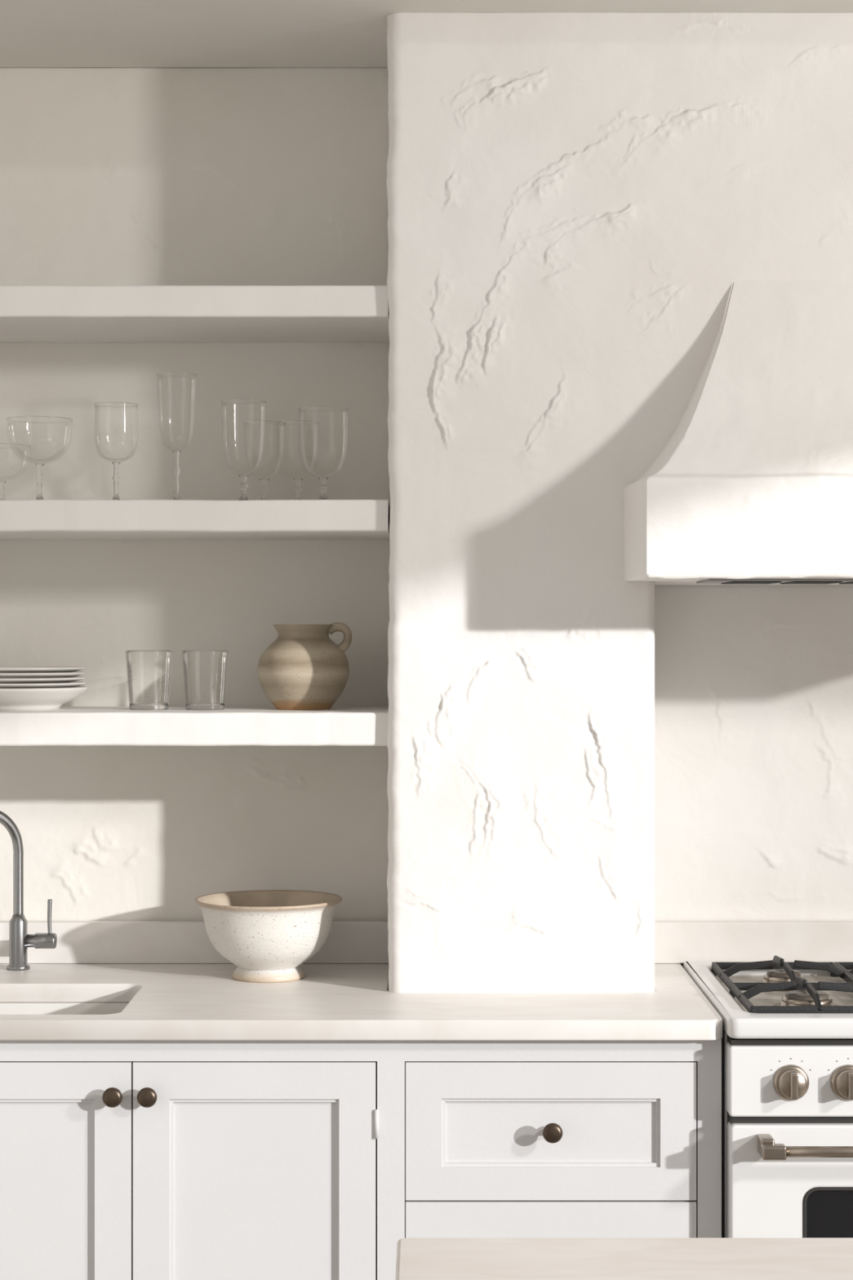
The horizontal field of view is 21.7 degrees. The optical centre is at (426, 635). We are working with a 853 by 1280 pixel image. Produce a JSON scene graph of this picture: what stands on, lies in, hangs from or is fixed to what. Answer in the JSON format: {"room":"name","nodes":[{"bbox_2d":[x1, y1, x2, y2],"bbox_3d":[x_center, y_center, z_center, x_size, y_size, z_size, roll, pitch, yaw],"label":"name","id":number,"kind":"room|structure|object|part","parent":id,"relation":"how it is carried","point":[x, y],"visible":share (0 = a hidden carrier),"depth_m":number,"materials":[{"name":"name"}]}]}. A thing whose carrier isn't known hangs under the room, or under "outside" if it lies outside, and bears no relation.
{"room":"kitchen","nodes":[
{"label":"kitchen","id":0,"kind":"room"},
{"bbox_2d":[197,890,338,906],"bbox_3d":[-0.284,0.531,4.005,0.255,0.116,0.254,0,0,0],"label":"bowl rim","id":1,"kind":"object","parent":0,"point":[240,898],"depth_m":4.10,"materials":[{"name":"ceramic"}]},
{"bbox_2d":[0,0,852,67],"bbox_3d":[0.700,-1.145,3.940,4.600,0.150,0.520,0,0,0],"label":"ceiling","id":2,"kind":"structure","parent":0,"point":[34,33],"depth_m":3.92,"materials":[{"name":"paint"}]},
{"bbox_2d":[386,12,852,993],"bbox_3d":[1.466,-0.212,4.010,3.069,1.715,0.379,0,0,0],"label":"wall","id":3,"kind":"structure","parent":0,"point":[577,202],"depth_m":3.83,"materials":[{"name":"white paint"}]},
{"bbox_2d":[0,920,388,963],"bbox_3d":[-0.834,0.576,4.185,1.533,0.077,0.030,0,0,0],"label":"backsplash","id":4,"kind":"structure","parent":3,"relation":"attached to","point":[77,941],"depth_m":4.17,"materials":[{"name":"stone"}]},
{"bbox_2d":[0,67,390,920],"bbox_3d":[-0.832,-0.200,4.202,1.536,1.740,0.011,0,0,0],"label":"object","id":5,"kind":"structure","parent":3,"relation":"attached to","point":[109,176],"depth_m":4.20,"materials":[{"name":"white paint"}]},
{"bbox_2d":[0,706,388,746],"bbox_3d":[-0.833,0.163,4.031,1.534,0.060,0.346,0,0,0],"label":"wall shelf","id":6,"kind":"object","parent":5,"relation":"attached to","point":[67,726],"depth_m":3.86,"materials":[{"name":"white wood"}]},
{"bbox_2d":[0,666,87,711],"bbox_3d":[-0.743,0.096,4.028,0.257,0.077,0.257,0,0,0],"label":"plate stack","id":7,"kind":"object","parent":6,"relation":"on","point":[22,688],"visible":1,"depth_m":3.94,"materials":[{"name":"white ceramic"}]},
{"bbox_3d":[-0.742,0.076,4.029,0.244,0.018,0.244,0,0,0],"label":"plate","id":8,"kind":"part","parent":7,"relation":"part of","materials":[{"name":"white ceramic"}]},
{"bbox_3d":[-0.743,0.066,4.030,0.248,0.018,0.248,0,0,0],"label":"plate","id":9,"kind":"part","parent":7,"relation":"part of","materials":[{"name":"white ceramic"}]},
{"bbox_3d":[-0.745,0.085,4.026,0.252,0.018,0.252,0,0,0],"label":"plate","id":10,"kind":"part","parent":7,"relation":"part of","materials":[{"name":"white ceramic"}]},
{"bbox_3d":[-0.742,0.094,4.028,0.248,0.018,0.248,0,0,0],"label":"plate","id":11,"kind":"part","parent":7,"relation":"part of","materials":[{"name":"white ceramic"}]},
{"bbox_3d":[-0.743,0.114,4.028,0.257,0.041,0.257,0,0,0],"label":"serving dish","id":12,"kind":"part","parent":7,"relation":"part of","materials":[{"name":"white ceramic"}]},
{"bbox_2d":[124,649,173,710],"bbox_3d":[-0.500,0.081,4.015,0.085,0.107,0.085,0,0,0],"label":"glass tumbler","id":13,"kind":"object","parent":6,"relation":"on","point":[133,706],"visible":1,"depth_m":4.02,"materials":[{"name":"clear glass"}]},
{"bbox_2d":[181,649,228,710],"bbox_3d":[-0.399,0.081,4.015,0.085,0.107,0.085,0,0,0],"label":"glass tumbler","id":14,"kind":"object","parent":6,"relation":"on","point":[189,706],"visible":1,"depth_m":4.02,"materials":[{"name":"clear glass"}]},
{"bbox_2d":[257,622,351,710],"bbox_3d":[-0.221,0.056,4.035,0.172,0.158,0.166,0,0,0],"label":"pitcher","id":15,"kind":"object","parent":6,"relation":"on","point":[303,668],"visible":1,"depth_m":3.98,"materials":[{"name":"ceramic"}]},
{"bbox_3d":[-0.158,0.006,4.027,0.047,0.058,0.017,0,0,0],"label":"pitcher handle","id":16,"kind":"part","parent":15,"relation":"part of","materials":[{"name":"ceramic"}]},
{"bbox_2d":[0,285,389,342],"bbox_3d":[-0.833,-0.579,4.031,1.534,0.056,0.345,0,0,0],"label":"wall shelf","id":17,"kind":"object","parent":5,"relation":"attached to","point":[28,313],"depth_m":3.86,"materials":[{"name":"white wood"}]},
{"bbox_2d":[0,499,390,539],"bbox_3d":[-0.833,-0.207,4.031,1.534,0.057,0.346,0,0,0],"label":"wall shelf","id":18,"kind":"object","parent":5,"relation":"attached to","point":[20,519],"depth_m":3.86,"materials":[{"name":"white wood"}]},
{"bbox_2d":[0,443,31,500],"bbox_3d":[-0.785,-0.293,4.120,0.107,0.116,0.107,0,0,0],"label":"coupe glass","id":19,"kind":"object","parent":18,"relation":"on","point":[28,450],"visible":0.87,"depth_m":4.14,"materials":[{"name":"clear glass"}]},
{"bbox_3d":[-0.785,-0.260,4.120,0.060,0.051,0.060,0,0,0],"label":"stem","id":20,"kind":"part","parent":19,"relation":"part of","materials":[{"name":"clear glass"}]},
{"bbox_3d":[-0.785,-0.316,4.120,0.105,0.068,0.105,0,0,0],"label":"glass","id":21,"kind":"part","parent":19,"relation":"part of","materials":[{"name":"clear glass"}]},
{"bbox_2d":[6,416,72,499],"bbox_3d":[-0.698,-0.312,4.020,0.119,0.155,0.119,0,0,0],"label":"coupe glass","id":22,"kind":"object","parent":18,"relation":"on","point":[39,464],"visible":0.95,"depth_m":4.04,"materials":[{"name":"clear glass"}]},
{"bbox_3d":[-0.698,-0.273,4.020,0.060,0.076,0.060,0,0,0],"label":"stem","id":23,"kind":"part","parent":22,"relation":"part of","materials":[{"name":"clear glass"}]},
{"bbox_3d":[-0.698,-0.348,4.020,0.117,0.082,0.117,0,0,0],"label":"glass","id":24,"kind":"part","parent":22,"relation":"part of","materials":[{"name":"clear glass"}]},
{"bbox_2d":[93,401,137,499],"bbox_3d":[-0.560,-0.326,4.020,0.079,0.182,0.079,0,0,0],"label":"wine glass","id":25,"kind":"object","parent":18,"relation":"on","point":[116,462],"visible":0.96,"depth_m":4.03,"materials":[{"name":"clear glass"}]},
{"bbox_3d":[-0.560,-0.274,4.020,0.062,0.079,0.062,0,0,0],"label":"stem","id":26,"kind":"part","parent":25,"relation":"part of","materials":[{"name":"clear glass"}]},
{"bbox_3d":[-0.560,-0.363,4.020,0.079,0.106,0.079,0,0,0],"label":"glass","id":27,"kind":"part","parent":25,"relation":"part of","materials":[{"name":"clear glass"}]},
{"bbox_2d":[155,372,196,499],"bbox_3d":[-0.451,-0.353,4.020,0.073,0.236,0.073,0,0,0],"label":"glass","id":28,"kind":"object","parent":18,"relation":"on","point":[176,471],"visible":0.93,"depth_m":4.03,"materials":[{"name":"clear glass"}]},
{"bbox_3d":[-0.451,-0.284,4.020,0.060,0.099,0.060,0,0,0],"label":"stem","id":29,"kind":"part","parent":28,"relation":"part of","materials":[{"name":"clear glass"}]},
{"bbox_3d":[-0.451,-0.400,4.020,0.071,0.140,0.071,0,0,0],"label":"glass","id":30,"kind":"part","parent":28,"relation":"part of","materials":[{"name":"clear glass"}]},
{"bbox_2d":[221,399,266,500],"bbox_3d":[-0.330,-0.328,4.020,0.083,0.187,0.083,0,0,0],"label":"glass","id":31,"kind":"object","parent":18,"relation":"on","point":[243,476],"visible":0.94,"depth_m":4.03,"materials":[{"name":"clear glass"}]},
{"bbox_3d":[-0.330,-0.263,4.020,0.062,0.056,0.062,0,0,0],"label":"stem","id":32,"kind":"part","parent":31,"relation":"part of","materials":[{"name":"clear glass"}]},
{"bbox_2d":[244,420,285,499],"bbox_3d":[-0.300,-0.314,4.125,0.078,0.159,0.078,0,0,0],"label":"glass","id":33,"kind":"object","parent":18,"relation":"on","point":[264,480],"visible":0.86,"depth_m":4.14,"materials":[{"name":"clear glass"}]},
{"bbox_3d":[-0.300,-0.263,4.125,0.060,0.056,0.060,0,0,0],"label":"stem","id":34,"kind":"part","parent":33,"relation":"part of","materials":[{"name":"clear glass"}]},
{"bbox_3d":[-0.300,-0.340,4.125,0.076,0.106,0.076,0,0,0],"label":"glass","id":35,"kind":"part","parent":33,"relation":"part of","materials":[{"name":"clear glass"}]},
{"bbox_2d":[276,420,319,499],"bbox_3d":[-0.238,-0.314,4.122,0.078,0.159,0.078,0,0,0],"label":"glass","id":36,"kind":"object","parent":18,"relation":"on","point":[297,479],"visible":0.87,"depth_m":4.14,"materials":[{"name":"clear glass"}]},
{"bbox_3d":[-0.238,-0.263,4.122,0.060,0.056,0.060,0,0,0],"label":"stem","id":37,"kind":"part","parent":36,"relation":"part of","materials":[{"name":"clear glass"}]},
{"bbox_2d":[297,406,348,499],"bbox_3d":[-0.186,-0.322,4.020,0.091,0.174,0.091,0,0,0],"label":"glass","id":38,"kind":"object","parent":18,"relation":"on","point":[323,477],"visible":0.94,"depth_m":4.04,"materials":[{"name":"clear glass"}]},
{"bbox_3d":[-0.186,-0.260,4.020,0.066,0.051,0.066,0,0,0],"label":"stem","id":39,"kind":"part","parent":38,"relation":"part of","materials":[{"name":"clear glass"}]},
{"bbox_2d":[623,280,852,584],"bbox_3d":[0.860,-0.354,3.715,1.043,0.534,0.250,0,0,0],"label":"range hood","id":40,"kind":"object","parent":3,"relation":"attached to","point":[753,484],"visible":1,"depth_m":3.66,"materials":[{"name":"paint"}]},
{"bbox_2d":[696,578,852,584],"bbox_3d":[0.860,-0.089,3.715,0.800,0.005,0.170,0,0,0],"label":"vent","id":41,"kind":"object","parent":40,"relation":"attached to","point":[723,581],"depth_m":3.64,"materials":[{"name":"metal"}]},
{"bbox_2d":[654,585,852,967],"bbox_3d":[0.862,0.284,4.204,0.956,0.772,0.005,0,0,0],"label":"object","id":42,"kind":"structure","parent":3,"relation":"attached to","point":[753,684],"depth_m":4.20,"materials":[{"name":"white paint"}]},
{"bbox_2d":[654,920,852,963],"bbox_3d":[0.862,0.576,4.185,0.934,0.077,0.030,0,0,0],"label":"backsplash","id":43,"kind":"structure","parent":3,"relation":"attached to","point":[675,941],"depth_m":4.17,"materials":[{"name":"stone"}]},
{"bbox_3d":[0.700,1.580,1.650,4.800,0.100,5.300,0,0,0],"label":"floor","id":44,"kind":"structure","parent":0,"visible":0},
{"bbox_2d":[0,1038,721,1279],"bbox_3d":[-0.562,1.089,3.878,2.076,0.882,0.640,0,0,0],"label":"base cabinet","id":45,"kind":"object","parent":44,"relation":"on","point":[120,1160],"visible":0.76,"depth_m":3.59,"materials":[{"name":"paint"}]},
{"bbox_3d":[-0.673,1.038,3.605,0.286,0.592,0.008,0,0,0],"label":"door panel","id":46,"kind":"part","parent":45,"relation":"part of","materials":[{"name":"paint"}]},
{"bbox_3d":[-0.673,1.038,3.600,0.394,0.700,0.021,0,0,0],"label":"door","id":47,"kind":"part","parent":45,"relation":"part of","materials":[{"name":"paint"}]},
{"bbox_3d":[-0.503,0.740,3.574,0.032,0.032,0.032,0,0,0],"label":"knob","id":48,"kind":"part","parent":45,"relation":"part of","materials":[{"name":"brown metal"}]},
{"bbox_3d":[-0.448,0.740,3.574,0.032,0.032,0.032,0,0,0],"label":"knob","id":49,"kind":"part","parent":45,"relation":"part of","materials":[{"name":"brown metal"}]},
{"bbox_3d":[-0.278,1.038,3.600,0.391,0.700,0.021,0,0,0],"label":"door","id":50,"kind":"part","parent":45,"relation":"part of","materials":[{"name":"paint"}]},
{"bbox_3d":[-0.278,1.038,3.605,0.283,0.592,0.008,0,0,0],"label":"door panel","id":51,"kind":"part","parent":45,"relation":"part of","materials":[{"name":"paint"}]},
{"bbox_2d":[0,963,722,1040],"bbox_3d":[-0.562,0.631,3.880,2.076,0.033,0.640,0,0,0],"label":"countertop","id":52,"kind":"structure","parent":45,"relation":"on","point":[166,1002],"depth_m":3.67,"materials":[{"name":"stone"}]},
{"bbox_2d":[0,810,57,970],"bbox_3d":[-0.788,0.464,4.076,0.226,0.302,0.063,0,0,-25],"label":"kitchen faucet","id":53,"kind":"object","parent":52,"relation":"on","point":[20,940],"visible":1,"depth_m":4.09,"materials":[{"name":"metal"}]},
{"bbox_3d":[-0.694,0.521,4.105,0.009,0.068,0.008,0,0,0],"label":"lever","id":54,"kind":"part","parent":53,"relation":"part of","materials":[{"name":"metal"}]},
{"bbox_2d":[0,1002,128,1014],"bbox_3d":[-0.780,0.749,3.772,0.610,0.202,0.365,0,0,0],"label":"sink","id":55,"kind":"object","parent":52,"relation":"in","point":[6,1008],"visible":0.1,"depth_m":3.93,"materials":[{"name":"white ceramic"}]},
{"bbox_2d":[194,889,342,982],"bbox_3d":[-0.284,0.544,4.005,0.263,0.143,0.263,0,0,36],"label":"ceramic bowl","id":56,"kind":"object","parent":52,"relation":"on","point":[268,935],"visible":1,"depth_m":3.93,"materials":[{"name":"ceramic"}]},
{"bbox_3d":[0.201,1.032,3.600,0.468,0.236,0.021,0,0,0],"label":"drawer","id":57,"kind":"part","parent":45,"relation":"part of","materials":[{"name":"paint"}]},
{"bbox_3d":[0.201,0.799,3.600,0.468,0.222,0.021,0,0,0],"label":"drawer","id":58,"kind":"part","parent":45,"relation":"part of","materials":[{"name":"paint"}]},
{"bbox_3d":[0.201,0.802,3.605,0.362,0.121,0.008,0,0,0],"label":"drawer panel","id":59,"kind":"part","parent":45,"relation":"part of","materials":[{"name":"paint"}]},
{"bbox_3d":[0.202,0.797,3.574,0.032,0.032,0.032,0,0,0],"label":"knob","id":60,"kind":"part","parent":45,"relation":"part of","materials":[{"name":"brown metal"}]},
{"bbox_2d":[395,1237,852,1279],"bbox_3d":[0.985,1.073,1.764,2.030,0.915,1.028,0,0,0],"label":"kitchen island","id":61,"kind":"object","parent":44,"relation":"on","point":[417,1258],"visible":1,"depth_m":2.19,"materials":[{"name":"stone"}]},
{"bbox_2d":[683,955,852,1237],"bbox_3d":[0.861,1.055,3.820,0.761,0.951,0.696,0,0,0],"label":"gas range","id":62,"kind":"object","parent":44,"relation":"on","point":[787,1040],"visible":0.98,"depth_m":3.54,"materials":[{"name":"white metal"}]},
{"bbox_3d":[0.861,0.625,3.853,0.761,0.033,0.630,0,0,0],"label":"cooktop frame","id":63,"kind":"part","parent":62,"relation":"part of","materials":[{"name":"white metal"}]},
{"bbox_3d":[0.637,0.620,3.971,0.108,0.014,0.108,0,0,0],"label":"burner","id":64,"kind":"part","parent":62,"relation":"part of","materials":[{"name":"metal"}]},
{"bbox_3d":[0.860,0.711,3.572,0.756,0.112,0.055,0,0,0],"label":"control panel","id":65,"kind":"part","parent":62,"relation":"part of","materials":[{"name":"white metal"}]},
{"bbox_2d":[727,1121,852,1237],"bbox_3d":[0.860,1.059,3.558,0.753,0.562,0.044,0,0,0],"label":"oven","id":66,"kind":"object","parent":62,"relation":"in","point":[791,1197],"depth_m":3.54,"materials":[{"name":"white metal"}]},
{"bbox_3d":[0.637,0.620,3.729,0.120,0.014,0.120,0,0,0],"label":"burner","id":67,"kind":"part","parent":62,"relation":"part of","materials":[{"name":"silver metal"}]}
]}

